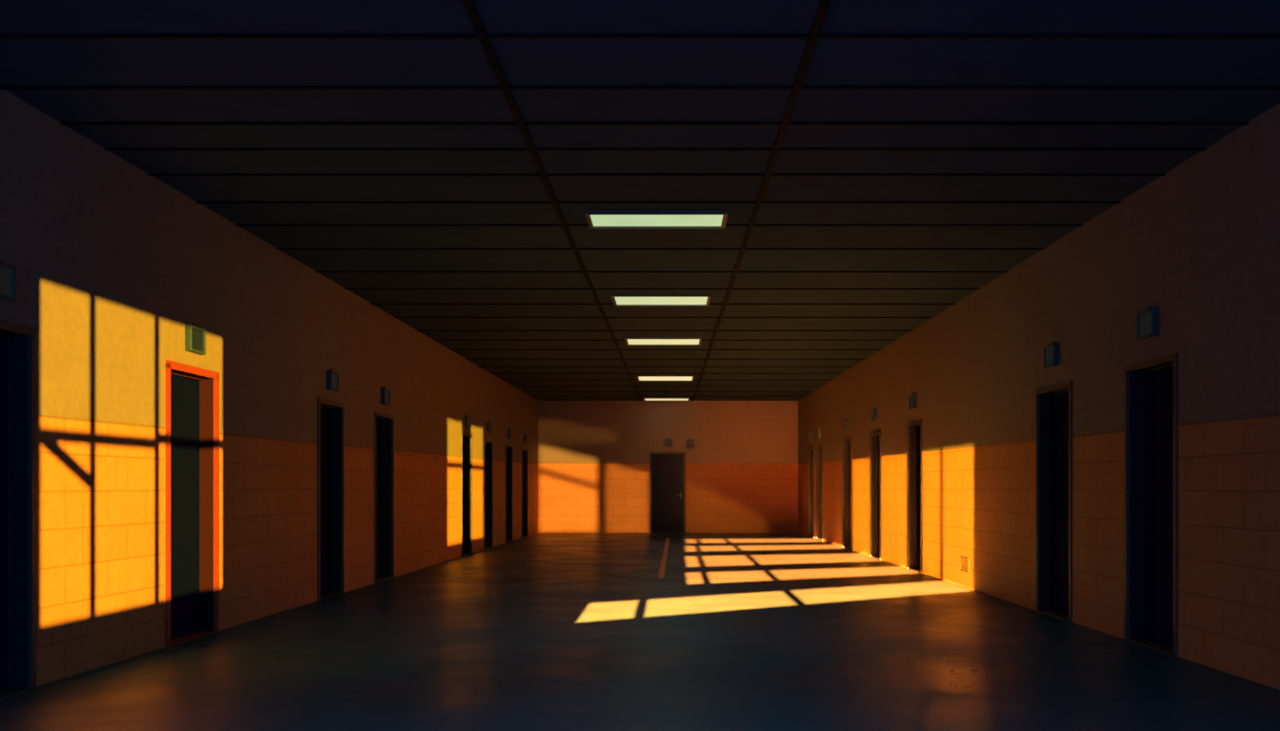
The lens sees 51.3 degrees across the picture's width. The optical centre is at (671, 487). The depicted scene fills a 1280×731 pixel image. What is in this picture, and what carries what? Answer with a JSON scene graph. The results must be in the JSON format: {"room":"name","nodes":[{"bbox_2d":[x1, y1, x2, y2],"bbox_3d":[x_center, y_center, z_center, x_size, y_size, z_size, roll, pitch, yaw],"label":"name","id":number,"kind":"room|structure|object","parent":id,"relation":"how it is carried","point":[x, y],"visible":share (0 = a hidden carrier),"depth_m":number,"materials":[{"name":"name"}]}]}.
{"room":"prison interior","nodes":[
{"label":"prison interior","id":0,"kind":"room"},
{"bbox_2d":[0,89,538,687],"bbox_3d":[-3.809,-0.537,16.750,0.200,3.475,36.505,0,0,1],"label":"wall","id":1,"kind":"structure","parent":0,"point":[112,262],"depth_m":10.55,"materials":[{"name":"orange paint"}]},
{"bbox_2d":[0,260,16,302],"bbox_3d":[-3.789,-1.175,7.500,0.050,0.225,0.320,0,0,1],"label":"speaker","id":2,"kind":"object","parent":1,"relation":"attached to","point":[8,272],"visible":1,"depth_m":7.59},
{"bbox_2d":[0,320,36,699],"bbox_3d":[-3.891,0.125,7.431,0.188,2.150,1.060,0,0,1],"label":"door","id":3,"kind":"structure","parent":1,"relation":"in","point":[17,342],"depth_m":7.91,"materials":[{"name":"paint"}]},
{"bbox_2d":[165,360,219,647],"bbox_3d":[-3.856,0.123,10.526,0.188,2.154,1.098,0,0,1],"label":"door","id":4,"kind":"structure","parent":1,"relation":"in","point":[191,392],"depth_m":10.77,"materials":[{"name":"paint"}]},
{"bbox_2d":[184,323,205,355],"bbox_3d":[-3.755,-1.175,10.525,0.050,0.225,0.320,0,0,1],"label":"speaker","id":5,"kind":"object","parent":1,"relation":"attached to","point":[194,335],"visible":1,"depth_m":10.47},
{"bbox_2d":[317,398,344,600],"bbox_3d":[-3.809,0.125,14.601,0.188,2.150,1.040,0,0,1],"label":"door","id":6,"kind":"structure","parent":1,"relation":"in","point":[330,414],"depth_m":15.06,"materials":[{"name":"paint"}]},
{"bbox_2d":[326,369,339,391],"bbox_3d":[-3.708,-1.175,14.600,0.050,0.225,0.320,0,0,1],"label":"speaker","id":7,"kind":"object","parent":1,"relation":"attached to","point":[332,377],"visible":1,"depth_m":14.55},
{"bbox_2d":[374,411,394,583],"bbox_3d":[-3.780,0.125,17.161,0.188,2.150,1.060,0,0,1],"label":"door","id":8,"kind":"structure","parent":1,"relation":"in","point":[384,424],"depth_m":17.62,"materials":[{"name":"paint"}]},
{"bbox_2d":[380,387,390,405],"bbox_3d":[-3.679,-1.175,17.160,0.050,0.225,0.320,0,0,1],"label":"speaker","id":9,"kind":"object","parent":1,"relation":"attached to","point":[385,393],"visible":1,"depth_m":17.08},
{"bbox_2d":[460,432,472,557],"bbox_3d":[-3.706,0.125,23.626,0.188,2.150,1.090,0,0,1],"label":"door","id":10,"kind":"structure","parent":1,"relation":"in","point":[466,439],"depth_m":24.12,"materials":[{"name":"paint"}]},
{"bbox_2d":[464,415,470,427],"bbox_3d":[-3.605,-1.175,23.625,0.050,0.225,0.320,0,0,1],"label":"exit sign","id":11,"kind":"object","parent":1,"relation":"attached to","point":[467,417],"visible":1,"depth_m":23.46,"materials":[{"name":"grey plastic"}]},
{"bbox_2d":[483,438,493,550],"bbox_3d":[-3.677,0.125,26.176,0.188,2.150,1.090,0,0,1],"label":"door","id":12,"kind":"structure","parent":1,"relation":"in","point":[488,443],"depth_m":26.67,"materials":[{"name":"paint"}]},
{"bbox_2d":[486,421,491,434],"bbox_3d":[-3.576,-1.175,26.175,0.050,0.225,0.320,0,0,1],"label":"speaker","id":13,"kind":"object","parent":1,"relation":"attached to","point":[489,425],"visible":1,"depth_m":26.02},
{"bbox_2d":[505,443,512,543],"bbox_3d":[-3.642,0.125,29.226,0.188,2.150,1.090,0,0,1],"label":"door","id":14,"kind":"structure","parent":1,"relation":"in","point":[509,448],"depth_m":29.72,"materials":[{"name":"paint"}]},
{"bbox_2d":[507,428,512,439],"bbox_3d":[-3.541,-1.175,29.225,0.050,0.225,0.320,0,0,1],"label":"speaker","id":15,"kind":"object","parent":1,"relation":"attached to","point":[510,431],"visible":1,"depth_m":29.07},
{"bbox_2d":[521,447,527,538],"bbox_3d":[-3.610,0.125,32.051,0.188,2.150,1.140,0,0,1],"label":"door","id":16,"kind":"structure","parent":1,"relation":"in","point":[524,450],"depth_m":32.57,"materials":[{"name":"paint"}]},
{"bbox_2d":[523,434,527,443],"bbox_3d":[-3.509,-1.175,32.050,0.050,0.225,0.320,0,0,1],"label":"exit sign","id":17,"kind":"object","parent":1,"relation":"attached to","point":[525,435],"visible":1,"depth_m":31.99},
{"bbox_2d":[0,0,1279,400],"bbox_3d":[-0.100,-2.350,16.850,8.200,0.150,36.700,0,0,0],"label":"ceiling","id":18,"kind":"structure","parent":0,"point":[23,62],"depth_m":9.06,"materials":[{"name":"tile"}]},
{"bbox_2d":[0,0,1279,401],"bbox_3d":[-0.113,-2.266,16.750,7.597,0.018,36.500,0,0,0],"label":"grid","id":19,"kind":"object","parent":18,"relation":"attached to","point":[481,34],"depth_m":8.93,"materials":[{"name":"black metal"}]},
{"bbox_2d":[584,210,727,228],"bbox_3d":[-0.122,-2.260,11.260,1.175,0.030,0.630,0,0,0],"label":"ceiling light panel","id":20,"kind":"object","parent":18,"relation":"in","point":[596,219],"depth_m":11.24,"materials":[{"name":"white plastic"}]},
{"bbox_2d":[611,294,711,306],"bbox_3d":[-0.122,-2.260,16.100,1.175,0.030,0.870,0,0,0],"label":"ceiling light panel","id":21,"kind":"object","parent":18,"relation":"in","point":[618,300],"depth_m":16.11,"materials":[{"name":"white plastic"}]},
{"bbox_2d":[624,337,701,345],"bbox_3d":[-0.122,-2.260,20.650,1.175,0.030,0.970,0,0,0],"label":"ceiling light panel","id":22,"kind":"object","parent":18,"relation":"in","point":[630,341],"depth_m":20.62,"materials":[{"name":"white plastic"}]},
{"bbox_2d":[636,375,694,381],"bbox_3d":[-0.122,-2.260,27.600,1.175,0.030,1.270,0,0,0],"label":"ceiling light panel","id":23,"kind":"object","parent":18,"relation":"in","point":[640,378],"depth_m":27.65,"materials":[{"name":"white plastic"}]},
{"bbox_2d":[642,397,689,401],"bbox_3d":[-0.122,-2.260,34.200,1.175,0.030,1.070,0,0,0],"label":"ceiling light panel","id":24,"kind":"object","parent":18,"relation":"in","point":[646,399],"depth_m":34.22,"materials":[{"name":"white plastic"}]},
{"bbox_2d":[0,533,1279,730],"bbox_3d":[-0.100,1.274,16.850,8.200,0.152,36.700,0,0,0],"label":"floor","id":25,"kind":"structure","parent":0,"point":[538,631],"depth_m":9.20,"materials":[{"name":"concrete"}]},
{"bbox_2d":[538,400,798,533],"bbox_3d":[-0.087,-0.537,35.100,7.225,3.475,0.200,0,0,0],"label":"wall","id":26,"kind":"structure","parent":0,"point":[742,463],"depth_m":35.00,"materials":[{"name":"orange paint"}]},
{"bbox_2d":[649,452,685,533],"bbox_3d":[-0.100,0.135,35.076,0.960,2.130,0.188,0,0,0],"label":"door","id":27,"kind":"structure","parent":26,"relation":"in","point":[667,470],"depth_m":35.06,"materials":[{"name":"paint"}]},
{"bbox_2d":[664,439,672,445],"bbox_3d":[-0.080,-1.190,34.970,0.200,0.190,0.060,0,0,0],"label":"exit sign","id":28,"kind":"object","parent":26,"relation":"attached to","point":[668,442],"visible":1,"depth_m":34.95,"materials":[{"name":"white plastic"}]},
{"bbox_2d":[686,439,694,445],"bbox_3d":[0.500,-1.190,34.970,0.200,0.190,0.060,0,0,0],"label":"exit sign","id":29,"kind":"object","parent":26,"relation":"attached to","point":[690,442],"visible":1,"depth_m":34.95,"materials":[{"name":"white plastic"}]},
{"bbox_2d":[798,102,1279,690],"bbox_3d":[3.607,-0.537,16.751,0.200,3.475,36.502,0,0,-1],"label":"wall","id":30,"kind":"structure","parent":0,"point":[1198,244],"depth_m":10.80,"materials":[{"name":"orange paint"}]},
{"bbox_2d":[808,431,812,440],"bbox_3d":[3.331,-1.230,31.900,0.050,0.225,0.320,0,0,-1],"label":"exit sign","id":31,"kind":"object","parent":30,"relation":"attached to","point":[810,432],"visible":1,"depth_m":31.81,"materials":[{"name":"white plastic"}]},
{"bbox_2d":[808,447,814,539],"bbox_3d":[3.432,0.125,31.901,0.188,2.150,1.040,0,0,-1],"label":"door","id":32,"kind":"structure","parent":30,"relation":"in","point":[811,450],"depth_m":32.37,"materials":[{"name":"paint"}]},
{"bbox_2d":[817,428,820,439],"bbox_3d":[3.347,-1.230,30.300,0.050,0.225,0.320,0,0,-1],"label":"exit sign","id":33,"kind":"object","parent":30,"relation":"attached to","point":[818,430],"visible":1,"depth_m":30.14,"materials":[{"name":"white plastic"}]},
{"bbox_2d":[816,444,822,541],"bbox_3d":[3.448,0.125,30.301,0.188,2.150,1.140,0,0,-1],"label":"door","id":34,"kind":"structure","parent":30,"relation":"in","point":[819,449],"depth_m":30.82,"materials":[{"name":"paint"}]},
{"bbox_2d":[843,418,848,430],"bbox_3d":[3.391,-1.230,25.925,0.050,0.225,0.320,0,0,-1],"label":"exit sign","id":35,"kind":"object","parent":30,"relation":"attached to","point":[846,421],"visible":1,"depth_m":25.76,"materials":[{"name":"grey plastic"}]},
{"bbox_2d":[841,437,851,550],"bbox_3d":[3.492,0.125,25.926,0.188,2.150,1.190,0,0,-1],"label":"door","id":36,"kind":"structure","parent":30,"relation":"in","point":[846,443],"depth_m":26.47,"materials":[{"name":"paint"}]},
{"bbox_2d":[871,407,877,421],"bbox_3d":[3.425,-1.230,22.525,0.050,0.225,0.320,0,0,-1],"label":"exit sign","id":37,"kind":"object","parent":30,"relation":"attached to","point":[874,410],"visible":1,"depth_m":22.41,"materials":[{"name":"grey plastic"}]},
{"bbox_2d":[869,429,880,559],"bbox_3d":[3.526,0.125,22.526,0.188,2.150,1.090,0,0,-1],"label":"door","id":38,"kind":"structure","parent":30,"relation":"in","point":[874,436],"depth_m":23.02,"materials":[{"name":"paint"}]},
{"bbox_2d":[909,393,917,410],"bbox_3d":[3.459,-1.230,19.085,0.050,0.225,0.320,0,0,-1],"label":"exit sign","id":39,"kind":"object","parent":30,"relation":"attached to","point":[912,398],"visible":1,"depth_m":18.97,"materials":[{"name":"grey plastic"}]},
{"bbox_2d":[906,419,921,574],"bbox_3d":[3.560,0.125,19.086,0.188,2.150,1.070,0,0,-1],"label":"door","id":40,"kind":"structure","parent":30,"relation":"in","point":[913,429],"depth_m":19.56,"materials":[{"name":"paint"}]},
{"bbox_2d":[960,556,969,573],"bbox_3d":[3.509,0.920,15.970,0.012,0.180,0.440,0,0,-1],"label":"air vent","id":41,"kind":"object","parent":30,"relation":"in","point":[968,560],"visible":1,"depth_m":15.92,"materials":[{"name":"metal"}]},
{"bbox_2d":[1043,342,1059,368],"bbox_3d":[3.526,-1.230,12.375,0.050,0.225,0.320,0,0,-1],"label":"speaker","id":42,"kind":"object","parent":30,"relation":"attached to","point":[1050,351],"visible":1,"depth_m":12.31},
{"bbox_2d":[1035,380,1072,622],"bbox_3d":[3.627,0.125,12.376,0.188,2.150,1.090,0,0,-1],"label":"door","id":43,"kind":"structure","parent":30,"relation":"in","point":[1053,404],"depth_m":12.76,"materials":[{"name":"paint"}]},
{"bbox_2d":[1137,306,1159,339],"bbox_3d":[3.551,-1.230,9.940,0.050,0.225,0.320,0,0,-1],"label":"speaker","id":44,"kind":"object","parent":30,"relation":"attached to","point":[1148,320],"visible":1,"depth_m":9.90},
{"bbox_2d":[1123,353,1178,657],"bbox_3d":[3.652,0.125,9.941,0.188,2.150,1.040,0,0,-1],"label":"door","id":45,"kind":"structure","parent":30,"relation":"in","point":[1150,387],"depth_m":10.24,"materials":[{"name":"paint"}]}
]}

